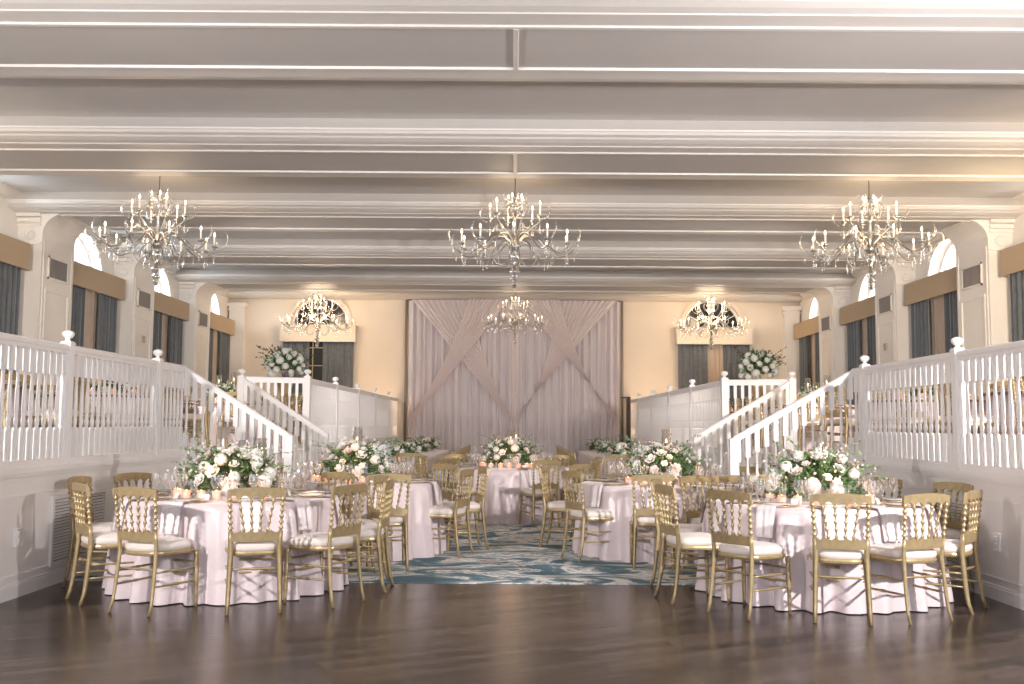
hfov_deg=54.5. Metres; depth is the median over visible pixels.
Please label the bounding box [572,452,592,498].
banquet chair
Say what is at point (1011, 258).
valance
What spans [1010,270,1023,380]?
window curtains
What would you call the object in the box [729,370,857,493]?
railing
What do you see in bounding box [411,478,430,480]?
plate
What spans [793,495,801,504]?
votive candle
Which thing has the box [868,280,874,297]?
window
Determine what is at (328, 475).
banquet chair
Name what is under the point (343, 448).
centrepiece
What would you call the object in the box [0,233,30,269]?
valance
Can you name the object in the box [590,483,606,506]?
napkin
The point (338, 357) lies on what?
window curtains
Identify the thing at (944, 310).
window curtains
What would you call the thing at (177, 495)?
place card
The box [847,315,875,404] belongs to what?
window curtains
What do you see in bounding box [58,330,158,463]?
railing
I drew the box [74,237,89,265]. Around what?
window
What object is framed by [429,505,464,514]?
cushion
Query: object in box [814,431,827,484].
candle
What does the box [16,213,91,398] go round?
pillar
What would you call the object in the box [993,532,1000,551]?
wall outlet
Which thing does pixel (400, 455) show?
banquet chair
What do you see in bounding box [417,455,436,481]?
banquet chair
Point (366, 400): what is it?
railing
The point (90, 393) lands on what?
napkin
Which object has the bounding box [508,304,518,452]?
curtain
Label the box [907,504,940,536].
napkin
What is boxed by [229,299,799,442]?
wall
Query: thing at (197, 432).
banquet chair
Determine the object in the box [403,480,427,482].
plate
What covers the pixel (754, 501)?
plate
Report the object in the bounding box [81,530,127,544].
cushion
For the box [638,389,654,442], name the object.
railing
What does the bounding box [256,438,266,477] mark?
candle
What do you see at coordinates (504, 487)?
tablecloth
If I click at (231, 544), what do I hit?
cushion
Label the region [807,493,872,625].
banquet chair
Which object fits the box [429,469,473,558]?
banquet chair
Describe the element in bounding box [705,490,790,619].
banquet chair
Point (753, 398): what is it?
banquet chair
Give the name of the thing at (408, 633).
floor
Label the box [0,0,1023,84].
ceiling beam
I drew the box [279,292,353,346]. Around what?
chandelier
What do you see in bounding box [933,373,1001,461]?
banquet chair
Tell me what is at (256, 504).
napkin
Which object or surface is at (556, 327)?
swag
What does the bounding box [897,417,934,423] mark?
cushion
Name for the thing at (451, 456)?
banquet chair
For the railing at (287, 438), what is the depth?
11.89 m
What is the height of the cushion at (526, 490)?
0.074 m
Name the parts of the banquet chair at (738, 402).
leg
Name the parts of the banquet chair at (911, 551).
seat frame, post, leg, rail, crest rail, post, leg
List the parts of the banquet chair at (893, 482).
crest rail, post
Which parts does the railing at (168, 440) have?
newel post, rail, handrail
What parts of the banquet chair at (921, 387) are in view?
crest rail, rail, seat frame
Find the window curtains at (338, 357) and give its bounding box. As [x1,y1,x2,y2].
[282,342,353,406]
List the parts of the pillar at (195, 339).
capital mould, panel mould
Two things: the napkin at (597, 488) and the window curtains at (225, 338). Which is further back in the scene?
the window curtains at (225, 338)
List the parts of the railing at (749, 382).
handrail, rail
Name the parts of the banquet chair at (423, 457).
crest rail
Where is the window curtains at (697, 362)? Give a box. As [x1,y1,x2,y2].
[678,344,749,410]
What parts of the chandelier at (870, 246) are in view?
arm, arm, arm, arm, arm, stem, lamp shade, arm, arm, arm, arm, arm, arm, arm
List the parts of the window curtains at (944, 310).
curtain panel, sheer panel, curtain panel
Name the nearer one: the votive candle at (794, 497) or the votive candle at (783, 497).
the votive candle at (794, 497)
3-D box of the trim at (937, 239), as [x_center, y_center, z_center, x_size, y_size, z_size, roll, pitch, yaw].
[7.611,-2.357,11.976,0.160,0.155,29.500,0,-5,0]
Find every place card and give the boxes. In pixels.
[174,493,180,498]
[201,494,210,499]
[764,497,771,501]
[791,499,799,504]
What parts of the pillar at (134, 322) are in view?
capital mould, panel mould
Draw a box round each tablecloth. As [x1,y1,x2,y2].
[2,383,34,460]
[35,393,171,427]
[102,490,348,605]
[179,402,263,445]
[276,479,446,562]
[286,408,301,439]
[337,443,393,474]
[392,450,448,474]
[435,462,470,481]
[444,465,571,524]
[572,480,749,564]
[578,451,633,478]
[634,445,689,476]
[695,496,953,613]
[731,411,754,442]
[768,406,854,450]
[873,398,985,453]
[984,390,1023,463]
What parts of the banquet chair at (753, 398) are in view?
crest rail, leg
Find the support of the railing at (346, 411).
on the trim at (63, 468)
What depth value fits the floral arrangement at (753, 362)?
21.14 m
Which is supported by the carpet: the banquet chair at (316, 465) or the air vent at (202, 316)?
the banquet chair at (316, 465)
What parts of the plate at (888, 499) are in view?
dinner plate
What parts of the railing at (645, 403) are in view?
handrail, rail, newel post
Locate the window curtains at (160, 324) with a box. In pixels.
[152,311,182,399]
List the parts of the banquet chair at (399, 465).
crest rail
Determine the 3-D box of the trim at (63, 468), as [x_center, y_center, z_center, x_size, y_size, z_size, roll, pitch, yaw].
[-3.582,1.751,11.654,0.769,0.862,29.510,0,-5,3]
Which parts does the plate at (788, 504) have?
dinner plate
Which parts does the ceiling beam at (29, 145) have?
panel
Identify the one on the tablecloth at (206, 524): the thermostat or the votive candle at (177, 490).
the votive candle at (177, 490)
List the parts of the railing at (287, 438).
handrail, newel post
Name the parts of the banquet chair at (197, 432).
leg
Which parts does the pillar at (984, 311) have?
panel mould, capital mould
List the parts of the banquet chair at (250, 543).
leg, post, seat frame, rail, crest rail, leg, post, leg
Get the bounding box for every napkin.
[20,383,28,406]
[89,393,96,405]
[113,497,142,529]
[140,394,148,411]
[159,500,190,533]
[237,500,260,532]
[286,498,312,530]
[304,483,320,490]
[321,495,343,523]
[365,484,382,508]
[424,481,440,504]
[427,479,443,500]
[523,468,539,485]
[557,467,570,483]
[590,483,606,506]
[647,486,661,508]
[693,486,707,508]
[700,499,706,523]
[712,500,736,530]
[734,484,743,491]
[755,504,785,537]
[824,507,846,539]
[846,405,854,417]
[866,507,901,540]
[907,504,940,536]
[915,398,922,411]
[970,398,978,414]
[991,390,1000,413]
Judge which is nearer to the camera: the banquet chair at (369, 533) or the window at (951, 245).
the banquet chair at (369, 533)
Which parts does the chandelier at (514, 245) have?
arm, arm, arm, arm, stem, lamp shade, arm, arm, arm, arm, arm, arm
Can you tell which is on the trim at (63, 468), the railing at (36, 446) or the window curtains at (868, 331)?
the railing at (36, 446)
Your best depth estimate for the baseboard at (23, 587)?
8.30 m
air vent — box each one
[47,256,68,284]
[48,488,106,566]
[137,288,151,310]
[198,310,207,328]
[821,315,830,332]
[878,293,891,315]
[927,498,970,570]
[961,262,982,290]
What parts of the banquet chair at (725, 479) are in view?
crest rail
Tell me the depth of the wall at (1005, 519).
8.26 m
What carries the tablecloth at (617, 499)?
on the round table
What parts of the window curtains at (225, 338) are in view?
curtain panel, sheer panel, curtain panel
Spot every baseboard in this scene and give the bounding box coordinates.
[0,554,106,602]
[949,569,1023,609]
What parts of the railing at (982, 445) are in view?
handrail, rail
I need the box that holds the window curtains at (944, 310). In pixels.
[911,291,957,397]
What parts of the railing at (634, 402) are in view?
newel post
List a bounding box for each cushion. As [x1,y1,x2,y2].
[25,409,78,416]
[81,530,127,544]
[87,522,111,531]
[88,412,106,417]
[125,536,194,551]
[182,414,207,418]
[225,539,282,550]
[289,532,353,545]
[343,519,377,525]
[346,525,384,536]
[362,514,403,522]
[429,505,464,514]
[443,486,475,492]
[443,501,480,509]
[521,488,554,493]
[547,501,564,508]
[563,485,579,491]
[570,508,613,516]
[630,514,654,522]
[666,532,721,545]
[673,524,701,532]
[690,519,702,523]
[718,540,785,554]
[807,420,820,423]
[809,545,863,558]
[835,418,874,422]
[870,543,936,558]
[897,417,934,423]
[933,538,972,551]
[941,529,960,539]
[944,415,993,422]
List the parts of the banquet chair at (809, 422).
leg, crest rail, rail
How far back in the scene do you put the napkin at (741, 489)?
10.51 m
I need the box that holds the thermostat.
[883,343,887,350]
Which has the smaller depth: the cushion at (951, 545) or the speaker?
the cushion at (951, 545)
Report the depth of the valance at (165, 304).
21.36 m
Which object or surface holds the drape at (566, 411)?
hanging from the ceiling beam at (329, 295)
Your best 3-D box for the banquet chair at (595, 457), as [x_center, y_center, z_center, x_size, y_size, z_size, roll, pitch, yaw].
[1.115,2.216,15.171,0.504,0.930,0.460,1,-5,-10]
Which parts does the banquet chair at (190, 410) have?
rail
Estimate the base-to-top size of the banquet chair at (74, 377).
0.930 m
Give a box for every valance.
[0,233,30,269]
[73,261,124,300]
[154,291,188,320]
[210,312,234,335]
[280,324,356,342]
[675,327,752,344]
[794,316,818,339]
[840,296,874,325]
[904,267,956,305]
[1000,242,1023,276]
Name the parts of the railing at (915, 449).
handrail, rail, newel post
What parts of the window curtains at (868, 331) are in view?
curtain panel, sheer panel, curtain panel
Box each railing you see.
[0,332,69,469]
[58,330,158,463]
[151,349,186,455]
[179,367,293,489]
[237,369,328,475]
[245,376,305,448]
[302,369,336,448]
[333,377,358,444]
[355,383,375,441]
[372,387,388,440]
[386,391,397,438]
[631,393,640,440]
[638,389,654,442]
[652,385,672,443]
[669,379,694,446]
[691,371,728,451]
[693,372,796,490]
[726,379,787,452]
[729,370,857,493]
[851,355,870,459]
[863,337,966,469]
[956,340,1023,476]
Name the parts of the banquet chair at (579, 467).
leg, crest rail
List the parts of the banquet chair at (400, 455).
rail, crest rail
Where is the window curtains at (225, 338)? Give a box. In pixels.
[208,328,229,385]
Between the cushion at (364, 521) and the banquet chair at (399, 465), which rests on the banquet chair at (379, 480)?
the cushion at (364, 521)
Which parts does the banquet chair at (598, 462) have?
leg, crest rail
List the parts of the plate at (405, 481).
dinner plate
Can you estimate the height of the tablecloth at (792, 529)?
0.757 m
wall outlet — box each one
[13,528,22,547]
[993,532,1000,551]
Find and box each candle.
[176,489,184,497]
[182,489,190,497]
[197,491,205,497]
[212,490,220,499]
[215,427,229,483]
[231,372,236,397]
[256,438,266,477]
[314,476,320,481]
[352,427,361,469]
[662,429,670,471]
[766,494,773,501]
[777,495,785,501]
[791,476,793,498]
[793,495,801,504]
[805,378,810,393]
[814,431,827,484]
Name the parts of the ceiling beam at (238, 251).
panel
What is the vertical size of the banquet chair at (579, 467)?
0.930 m
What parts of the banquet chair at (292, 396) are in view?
crest rail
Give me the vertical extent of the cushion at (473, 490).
0.074 m
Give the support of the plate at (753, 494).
on the tablecloth at (792, 529)
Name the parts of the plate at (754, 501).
dinner plate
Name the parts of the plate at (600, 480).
dinner plate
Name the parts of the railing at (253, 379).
rail, handrail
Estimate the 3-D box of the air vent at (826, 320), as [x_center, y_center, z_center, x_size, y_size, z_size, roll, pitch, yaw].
[7.311,-0.422,23.194,0.022,0.360,0.680,0,-5,0]
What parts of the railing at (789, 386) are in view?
newel post, handrail, newel post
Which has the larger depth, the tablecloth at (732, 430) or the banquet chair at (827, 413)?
the tablecloth at (732, 430)
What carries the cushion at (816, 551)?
on the banquet chair at (855, 551)
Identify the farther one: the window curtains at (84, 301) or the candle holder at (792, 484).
the window curtains at (84, 301)
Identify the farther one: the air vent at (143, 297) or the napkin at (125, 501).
the air vent at (143, 297)
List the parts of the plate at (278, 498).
dinner plate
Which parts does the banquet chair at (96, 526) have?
leg, post, crest rail, rail, leg, post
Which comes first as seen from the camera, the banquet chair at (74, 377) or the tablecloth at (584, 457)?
the banquet chair at (74, 377)
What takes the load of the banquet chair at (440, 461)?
on the carpet
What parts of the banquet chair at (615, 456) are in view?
rail, crest rail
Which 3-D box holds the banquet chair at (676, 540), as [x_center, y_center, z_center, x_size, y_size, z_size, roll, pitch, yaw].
[1.458,1.630,8.120,0.504,0.930,0.460,1,-5,-12]
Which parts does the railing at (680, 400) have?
handrail, rail, newel post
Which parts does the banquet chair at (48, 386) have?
crest rail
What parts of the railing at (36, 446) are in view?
rail, handrail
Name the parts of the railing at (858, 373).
handrail, rail, newel post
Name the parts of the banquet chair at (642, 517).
leg, post, leg, seat frame, rail, crest rail, leg, post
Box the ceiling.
[0,78,1023,293]
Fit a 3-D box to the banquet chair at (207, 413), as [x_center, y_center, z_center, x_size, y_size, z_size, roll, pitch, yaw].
[-4.348,1.044,13.608,0.504,0.930,0.460,1,-5,-12]
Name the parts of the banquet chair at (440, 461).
crest rail, rail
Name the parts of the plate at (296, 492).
dinner plate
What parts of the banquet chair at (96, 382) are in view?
crest rail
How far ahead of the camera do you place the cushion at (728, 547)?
7.43 m
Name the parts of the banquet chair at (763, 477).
crest rail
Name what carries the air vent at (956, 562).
in the wall at (1005, 519)
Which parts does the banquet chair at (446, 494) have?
crest rail, rail, leg, post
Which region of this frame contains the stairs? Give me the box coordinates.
[754,467,853,493]
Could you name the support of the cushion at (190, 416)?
on the banquet chair at (207, 413)
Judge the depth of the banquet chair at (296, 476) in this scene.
9.66 m
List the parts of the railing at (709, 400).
rail, handrail, newel post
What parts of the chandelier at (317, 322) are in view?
lamp shade, stem, arm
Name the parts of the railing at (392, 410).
newel post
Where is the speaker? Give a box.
[621,397,630,443]
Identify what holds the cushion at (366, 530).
on the banquet chair at (369, 533)
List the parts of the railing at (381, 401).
newel post, handrail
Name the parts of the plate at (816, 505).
dinner plate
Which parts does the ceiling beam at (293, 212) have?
panel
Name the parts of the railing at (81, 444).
newel post, rail, handrail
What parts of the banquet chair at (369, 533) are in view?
seat frame, leg, post, rail, crest rail, leg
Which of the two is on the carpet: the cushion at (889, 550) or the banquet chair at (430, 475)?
the banquet chair at (430, 475)
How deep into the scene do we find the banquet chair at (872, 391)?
14.35 m
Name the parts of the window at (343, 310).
glass, pane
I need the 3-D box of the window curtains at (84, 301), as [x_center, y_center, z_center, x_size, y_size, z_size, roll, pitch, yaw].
[-7.486,0.327,17.535,0.170,2.940,2.220,0,-5,0]
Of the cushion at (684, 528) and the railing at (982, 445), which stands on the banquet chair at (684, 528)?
the cushion at (684, 528)
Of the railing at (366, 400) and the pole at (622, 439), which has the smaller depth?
the railing at (366, 400)
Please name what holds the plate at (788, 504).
on the tablecloth at (792, 529)
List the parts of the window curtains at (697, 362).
curtain panel, sheer panel, curtain panel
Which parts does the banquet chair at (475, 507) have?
leg, seat frame, leg, post, rail, crest rail, leg, post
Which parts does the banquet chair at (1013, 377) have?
post, leg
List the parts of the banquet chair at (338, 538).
leg, seat frame, leg, leg, post, rail, crest rail, leg, post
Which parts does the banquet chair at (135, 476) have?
crest rail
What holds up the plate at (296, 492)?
on the tablecloth at (206, 524)
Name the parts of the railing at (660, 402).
handrail, newel post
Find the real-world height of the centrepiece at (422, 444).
0.373 m
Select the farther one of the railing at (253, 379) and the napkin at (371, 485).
the railing at (253, 379)
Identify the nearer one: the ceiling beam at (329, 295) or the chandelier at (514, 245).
the chandelier at (514, 245)
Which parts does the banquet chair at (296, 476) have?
crest rail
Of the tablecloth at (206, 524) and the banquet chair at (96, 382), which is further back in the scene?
the banquet chair at (96, 382)
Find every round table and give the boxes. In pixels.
[5,384,41,389]
[34,394,172,399]
[179,402,262,404]
[768,406,854,408]
[873,399,985,402]
[983,391,1022,396]
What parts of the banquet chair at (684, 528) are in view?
leg, post, crest rail, leg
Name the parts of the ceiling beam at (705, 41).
panel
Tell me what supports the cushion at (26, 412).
on the banquet chair at (79, 383)
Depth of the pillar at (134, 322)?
19.03 m
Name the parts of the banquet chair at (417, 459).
crest rail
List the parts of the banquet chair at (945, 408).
leg, rail, seat frame, leg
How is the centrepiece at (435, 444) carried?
on the tablecloth at (432, 455)
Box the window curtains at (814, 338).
[799,332,819,391]
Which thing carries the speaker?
on the carpet
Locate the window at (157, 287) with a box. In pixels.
[155,279,160,292]
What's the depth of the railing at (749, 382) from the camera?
14.46 m
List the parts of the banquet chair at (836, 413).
rail, post, leg, seat frame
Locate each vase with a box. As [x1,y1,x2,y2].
[218,482,243,495]
[502,459,515,466]
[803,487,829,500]
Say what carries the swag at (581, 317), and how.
attached to the drape at (566, 411)
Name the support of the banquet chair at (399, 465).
on the carpet
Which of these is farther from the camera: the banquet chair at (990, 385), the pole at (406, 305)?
the pole at (406, 305)
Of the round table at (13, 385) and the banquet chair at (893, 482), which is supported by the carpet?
the banquet chair at (893, 482)
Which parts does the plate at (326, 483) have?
dinner plate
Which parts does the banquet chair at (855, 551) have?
post, leg, seat frame, rail, crest rail, post, leg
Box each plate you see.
[140,496,171,499]
[158,492,169,495]
[167,498,208,502]
[224,498,264,502]
[264,496,303,500]
[282,488,305,491]
[284,480,308,483]
[291,493,326,497]
[293,491,327,493]
[306,482,337,484]
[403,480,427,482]
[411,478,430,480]
[459,465,472,467]
[590,479,616,481]
[603,482,628,484]
[678,484,707,486]
[706,483,731,485]
[729,499,763,503]
[750,493,762,496]
[759,502,799,506]
[809,504,850,507]
[848,504,890,508]
[874,497,901,501]
[879,502,919,506]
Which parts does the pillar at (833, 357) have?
panel mould, capital mould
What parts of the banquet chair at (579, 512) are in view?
leg, post, crest rail, rail, leg, post, seat frame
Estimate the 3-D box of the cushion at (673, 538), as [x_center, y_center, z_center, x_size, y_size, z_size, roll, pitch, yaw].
[1.494,1.605,8.130,0.429,0.074,0.437,1,-5,-12]
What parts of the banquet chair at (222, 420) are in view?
leg, crest rail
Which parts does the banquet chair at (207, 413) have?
seat frame, leg, leg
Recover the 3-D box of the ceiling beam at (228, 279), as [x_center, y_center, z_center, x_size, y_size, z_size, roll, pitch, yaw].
[0.058,-1.393,23.287,15.300,0.300,2.060,0,-5,0]
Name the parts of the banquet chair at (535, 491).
leg, leg, post, seat frame, rail, crest rail, leg, post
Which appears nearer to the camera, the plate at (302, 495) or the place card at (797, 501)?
the place card at (797, 501)
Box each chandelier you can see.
[85,176,228,284]
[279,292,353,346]
[448,178,580,287]
[482,294,548,343]
[673,295,748,349]
[799,181,943,289]
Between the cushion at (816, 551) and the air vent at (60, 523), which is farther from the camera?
the air vent at (60, 523)
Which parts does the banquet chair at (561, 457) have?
crest rail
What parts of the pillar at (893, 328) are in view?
panel mould, capital mould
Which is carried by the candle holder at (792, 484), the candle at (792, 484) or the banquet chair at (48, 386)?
the candle at (792, 484)
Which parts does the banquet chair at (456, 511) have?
seat frame, leg, post, rail, crest rail, leg, post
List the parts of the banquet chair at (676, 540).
post, leg, crest rail, rail, post, leg, seat frame, leg, leg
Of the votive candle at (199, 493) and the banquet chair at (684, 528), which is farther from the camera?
the banquet chair at (684, 528)
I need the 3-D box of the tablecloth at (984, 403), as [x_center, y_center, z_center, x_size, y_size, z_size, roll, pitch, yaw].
[5.470,1.132,12.944,1.792,0.757,1.777,3,-5,-29]
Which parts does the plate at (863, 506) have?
dinner plate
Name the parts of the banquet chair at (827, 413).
leg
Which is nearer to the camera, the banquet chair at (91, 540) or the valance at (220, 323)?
the banquet chair at (91, 540)
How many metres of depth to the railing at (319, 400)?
15.85 m
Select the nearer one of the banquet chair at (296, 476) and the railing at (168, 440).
the banquet chair at (296, 476)
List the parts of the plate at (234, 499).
dinner plate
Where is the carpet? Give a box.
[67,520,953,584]
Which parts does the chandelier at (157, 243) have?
arm, arm, arm, arm, arm, lamp shade, stem, arm, arm, arm, arm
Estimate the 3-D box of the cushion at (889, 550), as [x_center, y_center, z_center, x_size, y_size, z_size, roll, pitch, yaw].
[2.923,1.558,7.449,0.437,0.074,0.429,2,-5,-21]
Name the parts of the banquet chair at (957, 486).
post, crest rail, rail, leg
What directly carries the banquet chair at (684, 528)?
on the carpet
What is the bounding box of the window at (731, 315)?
[679,302,745,326]
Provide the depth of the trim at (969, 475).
8.96 m
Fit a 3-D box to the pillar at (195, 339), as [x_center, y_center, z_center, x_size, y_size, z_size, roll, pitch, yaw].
[-7.249,0.363,23.111,0.710,3.920,1.200,0,-5,0]
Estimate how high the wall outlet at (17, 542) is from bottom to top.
0.150 m
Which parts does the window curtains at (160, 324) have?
curtain panel, sheer panel, curtain panel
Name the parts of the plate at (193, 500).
dinner plate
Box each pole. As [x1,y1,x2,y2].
[403,300,407,441]
[621,301,623,441]
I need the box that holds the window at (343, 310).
[286,299,352,380]
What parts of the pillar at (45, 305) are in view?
capital mould, panel mould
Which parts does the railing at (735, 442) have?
newel post, handrail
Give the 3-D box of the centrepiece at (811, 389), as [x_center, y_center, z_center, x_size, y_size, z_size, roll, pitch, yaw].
[5.372,0.954,17.585,0.727,0.400,0.752,4,-6,-35]
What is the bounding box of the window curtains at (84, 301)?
[70,285,117,390]
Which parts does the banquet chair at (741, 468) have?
crest rail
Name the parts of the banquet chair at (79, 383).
seat frame, leg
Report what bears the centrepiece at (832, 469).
on the tablecloth at (792, 529)
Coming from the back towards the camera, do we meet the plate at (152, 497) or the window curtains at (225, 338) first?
the window curtains at (225, 338)
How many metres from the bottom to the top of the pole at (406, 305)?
4.710 m
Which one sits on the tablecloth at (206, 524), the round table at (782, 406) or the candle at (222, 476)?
the candle at (222, 476)
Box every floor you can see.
[0,581,1023,683]
[188,440,305,454]
[725,443,854,460]
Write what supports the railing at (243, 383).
attached to the stairs
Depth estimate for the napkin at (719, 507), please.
8.20 m
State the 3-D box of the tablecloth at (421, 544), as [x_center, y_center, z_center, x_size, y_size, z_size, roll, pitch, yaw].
[-1.743,1.922,10.990,2.020,0.757,1.995,5,-7,-43]
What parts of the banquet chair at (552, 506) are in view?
leg, post, crest rail, rail, leg, post, seat frame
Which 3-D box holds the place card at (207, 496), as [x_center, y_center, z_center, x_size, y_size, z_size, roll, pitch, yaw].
[-2.517,1.275,8.179,0.070,0.050,0.040,-1,-5,12]
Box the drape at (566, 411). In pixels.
[407,299,620,464]
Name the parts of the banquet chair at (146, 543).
leg, post, rail, crest rail, leg, post, seat frame, leg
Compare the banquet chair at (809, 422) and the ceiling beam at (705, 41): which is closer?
the ceiling beam at (705, 41)
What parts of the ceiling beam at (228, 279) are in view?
panel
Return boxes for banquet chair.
[0,369,8,442]
[0,374,30,381]
[25,377,90,427]
[34,385,55,398]
[46,377,91,427]
[61,476,111,586]
[65,482,133,605]
[73,379,106,426]
[108,487,198,616]
[114,472,152,498]
[134,383,184,426]
[165,391,198,445]
[175,390,211,447]
[179,387,198,436]
[216,392,236,446]
[224,487,285,614]
[268,393,294,435]
[273,472,304,488]
[276,395,301,443]
[283,484,366,607]
[313,463,346,474]
[321,472,354,566]
[328,479,394,592]
[343,475,389,578]
[360,474,410,571]
[376,462,406,474]
[396,453,420,476]
[415,457,444,498]
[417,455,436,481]
[426,451,454,480]
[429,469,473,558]
[431,464,457,540]
[436,459,479,522]
[443,454,464,464]
[443,466,488,550]
[519,460,560,527]
[538,466,574,547]
[547,455,569,467]
[560,471,613,561]
[561,458,601,520]
[567,450,592,481]
[569,464,596,540]
[570,451,592,482]
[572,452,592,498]
[574,457,602,499]
[605,454,630,477]
[621,464,645,477]
[629,475,674,569]
[649,478,701,585]
[654,484,729,603]
[679,475,710,573]
[685,465,717,476]
[687,475,747,563]
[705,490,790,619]
[736,398,762,447]
[739,466,761,491]
[745,396,783,447]
[748,474,790,492]
[760,399,776,443]
[797,395,823,450]
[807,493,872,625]
[823,392,855,448]
[826,386,877,457]
[858,477,902,497]
[863,493,952,624]
[872,391,885,396]
[890,385,935,432]
[923,489,987,614]
[932,384,952,447]
[932,482,973,590]
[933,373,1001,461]
[970,384,1012,433]
[996,381,1023,388]
[1012,369,1023,463]
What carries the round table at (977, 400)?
on the floor at (753, 453)
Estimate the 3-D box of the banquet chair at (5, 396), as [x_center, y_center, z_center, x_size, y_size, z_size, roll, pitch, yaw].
[-4.719,0.638,8.767,0.460,0.930,0.504,5,-7,-45]
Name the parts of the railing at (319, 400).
newel post, rail, handrail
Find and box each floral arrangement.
[255,343,313,404]
[729,346,786,445]
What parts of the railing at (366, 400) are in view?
newel post, rail, handrail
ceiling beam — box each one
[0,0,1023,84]
[0,116,1023,181]
[4,191,1023,235]
[105,237,924,269]
[173,268,856,293]
[226,291,802,302]
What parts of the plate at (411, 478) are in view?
dinner plate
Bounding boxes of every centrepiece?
[90,380,135,393]
[167,423,292,497]
[206,381,236,399]
[311,436,401,481]
[390,439,418,458]
[403,437,431,453]
[417,435,440,450]
[474,434,545,466]
[585,437,609,451]
[594,438,619,454]
[607,440,636,459]
[616,435,710,483]
[752,436,887,500]
[797,384,835,404]
[906,386,950,396]
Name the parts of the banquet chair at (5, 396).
leg, post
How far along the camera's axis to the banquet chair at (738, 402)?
17.85 m
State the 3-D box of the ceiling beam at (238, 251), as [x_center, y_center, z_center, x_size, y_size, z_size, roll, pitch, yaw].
[0.052,-1.702,19.589,15.300,0.300,2.060,0,-5,0]
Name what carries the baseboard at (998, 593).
attached to the wall at (1005, 519)
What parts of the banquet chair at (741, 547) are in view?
post, leg, crest rail, rail, leg, post, leg, seat frame, leg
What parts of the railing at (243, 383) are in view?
newel post, handrail, newel post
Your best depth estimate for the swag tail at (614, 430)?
25.97 m
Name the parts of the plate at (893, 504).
dinner plate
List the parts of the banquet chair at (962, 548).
seat frame, post, leg, rail, crest rail, leg, post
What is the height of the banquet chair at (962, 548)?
0.930 m
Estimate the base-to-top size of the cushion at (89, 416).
0.074 m
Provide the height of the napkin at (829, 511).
0.241 m
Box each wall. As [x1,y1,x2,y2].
[0,442,394,586]
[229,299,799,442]
[632,443,1023,593]
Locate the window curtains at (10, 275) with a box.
[0,261,20,373]
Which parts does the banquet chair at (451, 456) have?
crest rail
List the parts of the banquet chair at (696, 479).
post, leg, rail, crest rail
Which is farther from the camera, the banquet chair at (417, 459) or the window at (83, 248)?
the window at (83, 248)
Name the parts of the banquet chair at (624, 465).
crest rail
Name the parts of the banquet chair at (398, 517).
leg, post, rail, crest rail, seat frame, leg, leg, post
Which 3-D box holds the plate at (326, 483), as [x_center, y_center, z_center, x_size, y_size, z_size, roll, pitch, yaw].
[-1.978,1.474,10.358,0.326,0.023,0.326,0,-5,0]
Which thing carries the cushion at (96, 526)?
on the banquet chair at (96, 526)
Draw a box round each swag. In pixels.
[411,299,508,416]
[412,300,513,421]
[515,301,616,420]
[520,300,614,417]
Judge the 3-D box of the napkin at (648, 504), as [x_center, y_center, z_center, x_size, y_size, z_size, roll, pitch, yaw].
[1.479,1.606,10.253,0.170,0.241,0.242,-1,-5,14]
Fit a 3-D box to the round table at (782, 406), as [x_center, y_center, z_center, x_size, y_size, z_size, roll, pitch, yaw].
[5.376,1.526,17.526,1.800,0.751,1.800,4,-6,-35]
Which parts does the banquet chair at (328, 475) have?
post, crest rail, leg, post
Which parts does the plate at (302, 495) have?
dinner plate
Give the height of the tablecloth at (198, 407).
0.757 m
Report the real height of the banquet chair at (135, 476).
0.930 m
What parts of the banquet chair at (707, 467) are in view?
crest rail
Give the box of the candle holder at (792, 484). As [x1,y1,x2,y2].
[787,449,797,498]
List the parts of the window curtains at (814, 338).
curtain panel, sheer panel, curtain panel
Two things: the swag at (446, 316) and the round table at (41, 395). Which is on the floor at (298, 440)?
the round table at (41, 395)
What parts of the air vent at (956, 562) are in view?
frame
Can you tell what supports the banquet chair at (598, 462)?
on the carpet
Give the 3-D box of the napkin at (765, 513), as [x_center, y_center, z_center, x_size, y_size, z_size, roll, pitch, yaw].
[2.034,1.409,7.848,0.170,0.241,0.242,-4,-6,41]
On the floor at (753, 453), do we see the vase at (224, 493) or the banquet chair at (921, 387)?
the banquet chair at (921, 387)
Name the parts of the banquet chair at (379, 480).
leg, post, rail, crest rail, leg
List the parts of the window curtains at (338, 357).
curtain panel, curtain panel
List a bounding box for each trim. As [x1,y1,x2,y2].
[0,182,228,297]
[0,438,396,580]
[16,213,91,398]
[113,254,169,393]
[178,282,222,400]
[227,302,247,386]
[631,440,1023,587]
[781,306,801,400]
[800,192,1023,301]
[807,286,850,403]
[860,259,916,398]
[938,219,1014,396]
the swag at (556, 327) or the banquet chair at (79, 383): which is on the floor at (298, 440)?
the banquet chair at (79, 383)
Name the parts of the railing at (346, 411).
newel post, handrail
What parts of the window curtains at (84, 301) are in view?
curtain panel, sheer panel, curtain panel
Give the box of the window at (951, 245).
[940,243,955,271]
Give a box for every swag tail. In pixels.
[408,415,417,440]
[609,416,618,442]
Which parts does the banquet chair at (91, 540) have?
leg, post, crest rail, rail, leg, post, seat frame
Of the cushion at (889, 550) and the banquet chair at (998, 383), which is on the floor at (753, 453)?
the banquet chair at (998, 383)

